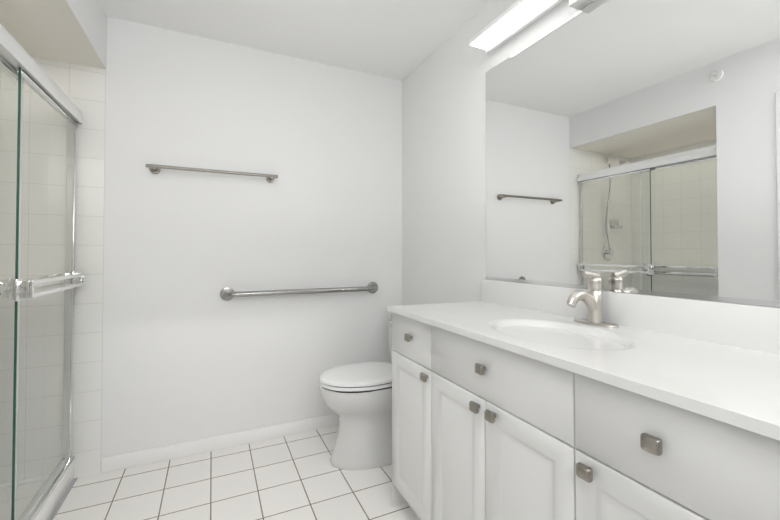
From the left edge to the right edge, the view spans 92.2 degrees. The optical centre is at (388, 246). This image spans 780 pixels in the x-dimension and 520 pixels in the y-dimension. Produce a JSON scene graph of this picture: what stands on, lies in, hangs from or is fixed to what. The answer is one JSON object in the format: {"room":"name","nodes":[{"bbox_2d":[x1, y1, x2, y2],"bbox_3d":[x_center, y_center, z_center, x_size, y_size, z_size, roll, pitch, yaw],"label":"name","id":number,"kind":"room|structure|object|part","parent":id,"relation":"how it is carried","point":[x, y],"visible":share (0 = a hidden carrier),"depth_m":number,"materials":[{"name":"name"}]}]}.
{"room":"bathroom","nodes":[
{"label":"bathroom","id":0,"kind":"room"},
{"bbox_2d":[0,0,106,68],"bbox_3d":[-1.673,-1.110,1.265,0.920,0.290,1.237,0,-1,-25],"label":"soffit","id":1,"kind":"structure","parent":0,"point":[71,31],"depth_m":1.70,"materials":[{"name":"paint"}]},
{"bbox_2d":[0,16,401,482],"bbox_3d":[-1.149,-0.019,2.234,2.908,2.440,0.100,0,-1,-25],"label":"wall","id":2,"kind":"structure","parent":0,"point":[190,353],"depth_m":2.19,"materials":[{"name":"paint"}]},
{"bbox_2d":[146,164,277,182],"bbox_3d":[-1.014,-0.432,2.203,0.692,0.052,0.080,0,-1,-25],"label":"towel rail","id":3,"kind":"object","parent":2,"relation":"attached to","point":[156,169],"visible":1,"depth_m":2.15,"materials":[{"name":"silver metal"}]},
{"bbox_2d":[101,413,339,472],"bbox_3d":[-0.708,1.163,2.361,1.786,0.080,0.012,0,-1,-25],"label":"baseboard","id":4,"kind":"structure","parent":2,"relation":"attached to","point":[147,456],"depth_m":2.20,"materials":[{"name":"white paint"}]},
{"bbox_2d":[220,282,377,300],"bbox_3d":[-0.528,0.287,2.424,1.027,0.082,0.074,0,-1,-25],"label":"grab rail","id":5,"kind":"object","parent":2,"relation":"attached to","point":[227,293],"visible":1,"depth_m":2.35,"materials":[{"name":"silver metal"}]},
{"bbox_2d":[53,425,419,519],"bbox_3d":[-0.005,1.229,0.865,1.988,0.100,3.515,0,-1,-25],"label":"floor","id":6,"kind":"structure","parent":0,"point":[299,476],"depth_m":1.85,"materials":[{"name":"tile"}]},
{"bbox_2d":[319,309,391,469],"bbox_3d":[-0.048,0.796,2.198,0.724,0.808,0.500,0,-1,-25],"label":"toilet","id":7,"kind":"object","parent":6,"relation":"on","point":[357,398],"visible":0.52,"depth_m":2.04,"materials":[{"name":"white ceramic"}]},
{"bbox_3d":[-0.142,0.739,2.154,0.514,0.052,0.376,0,-1,-25],"label":"seat","id":8,"kind":"part","parent":7,"relation":"part of","materials":[{"name":"white plastic"}]},
{"bbox_2d":[387,271,779,519],"bbox_3d":[0.597,0.630,1.056,0.537,1.104,1.730,0,-1,-25],"label":"bathroom vanity","id":9,"kind":"object","parent":6,"relation":"on","point":[527,401],"visible":1,"depth_m":0.97,"materials":[{"name":"white wood"}]},
{"bbox_2d":[566,271,618,327],"bbox_3d":[0.666,0.174,1.278,0.163,0.186,0.156,0,-1,-25],"label":"faucet","id":10,"kind":"object","parent":9,"relation":"on","point":[598,308],"depth_m":1.28,"materials":[{"name":"silver metal"}]},
{"bbox_2d":[100,0,490,80],"bbox_3d":[-0.421,-1.314,0.709,2.908,0.100,3.515,0,-1,-25],"label":"ceiling","id":11,"kind":"structure","parent":0,"point":[400,40],"depth_m":2.10,"materials":[{"name":"paint"}]},
{"bbox_2d":[402,0,779,307],"bbox_3d":[0.870,-0.035,1.242,0.100,2.440,3.415,0,-1,-25],"label":"wall","id":12,"kind":"structure","parent":0,"point":[444,172],"depth_m":2.21,"materials":[{"name":"paint"}]},
{"bbox_2d":[469,0,593,53],"bbox_3d":[0.683,-0.957,1.368,0.140,0.107,1.076,0,-1,-25],"label":"sconce","id":13,"kind":"object","parent":12,"relation":"attached to","point":[512,20],"visible":0.98,"depth_m":1.63,"materials":[{"name":"white plastic"}]},
{"bbox_2d":[470,0,551,49],"bbox_3d":[0.666,-0.988,1.361,0.098,0.003,1.072,0,-1,-25],"label":"diffuser","id":14,"kind":"object","parent":13,"relation":"attached to","point":[523,12],"depth_m":1.64,"materials":[{"name":"white plastic"}]},
{"bbox_2d":[486,0,779,306],"bbox_3d":[0.840,-0.375,1.180,0.008,1.055,1.619,0,-1,-25],"label":"mirror","id":15,"kind":"object","parent":12,"relation":"attached to","point":[632,146],"visible":1,"depth_m":1.21,"materials":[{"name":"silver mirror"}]},
{"bbox_3d":[0.840,0.146,1.172,0.008,0.013,1.619,0,-1,-25],"label":"channel frame","id":16,"kind":"part","parent":15,"relation":"part of","materials":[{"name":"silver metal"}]},
{"label":"outside","id":17,"kind":"structure","parent":0,"visible":0},
{"bbox_2d":[0,474,60,519],"bbox_3d":[-1.769,1.210,1.238,0.755,0.150,1.137,0,-1,-25],"label":"pan","id":18,"kind":"object","parent":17,"point":[32,484],"visible":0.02,"depth_m":1.77,"materials":[{"name":"white plastic"}]},
{"bbox_2d":[33,460,73,519],"bbox_3d":[-1.405,1.137,1.411,0.059,0.102,1.137,0,-1,-25],"label":"curb","id":19,"kind":"object","parent":18,"relation":"attached to","point":[49,506],"visible":0.62,"depth_m":1.71,"materials":[{"name":"white tile"}]},
{"bbox_2d":[17,455,73,519],"bbox_3d":[-1.403,1.070,1.413,0.050,0.029,1.133,0,-1,-25],"label":"track rail","id":20,"kind":"object","parent":19,"relation":"on","point":[35,509],"visible":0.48,"depth_m":1.65,"materials":[{"name":"silver metal"}]},
{"bbox_2d":[62,121,75,457],"bbox_3d":[-1.407,0.205,1.425,0.036,1.725,1.133,0,-1,-25],"label":"rail","id":21,"kind":"object","parent":20,"relation":"on","point":[68,234],"visible":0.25,"depth_m":1.93,"materials":[{"name":"silver metal"}]},
{"bbox_2d":[0,24,82,123],"bbox_3d":[-1.397,-0.686,1.444,0.066,0.070,1.133,0,-1,-25],"label":"header rail","id":22,"kind":"object","parent":21,"relation":"on","point":[14,54],"visible":0.71,"depth_m":1.45,"materials":[{"name":"silver metal"}]},
{"bbox_2d":[0,65,84,519],"bbox_3d":[-1.400,0.199,1.428,0.127,1.709,1.113,0,-1,-25],"label":"shower door","id":23,"kind":"structure","parent":22,"relation":"hanging from","point":[12,288],"depth_m":1.52,"materials":[{"name":"clear glass"}]},
{"label":"glass","id":24,"kind":"part","parent":23,"relation":"part of","materials":[{"name":"clear glass"}]},
{"bbox_2d":[0,56,23,82],"bbox_3d":[-1.298,-0.650,1.193,0.014,0.021,0.576,0,-1,-25],"label":"railing","id":25,"kind":"object","parent":23,"relation":"attached to","point":[8,66],"depth_m":1.35,"materials":[{"name":"silver metal"}]},
{"bbox_2d":[11,67,22,519],"bbox_3d":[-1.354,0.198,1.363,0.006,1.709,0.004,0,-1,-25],"label":"shower door glass outer edge","id":26,"kind":"object","parent":23,"relation":"attached to","point":[16,302],"visible":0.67,"depth_m":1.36,"materials":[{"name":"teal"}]},
{"bbox_2d":[17,67,77,125],"bbox_3d":[-1.489,-0.642,1.663,0.014,0.021,0.637,0,-1,-25],"label":"rail","id":27,"kind":"object","parent":23,"relation":"attached to","point":[26,76],"visible":0.94,"depth_m":1.58,"materials":[{"name":"silver metal"}]}
]}

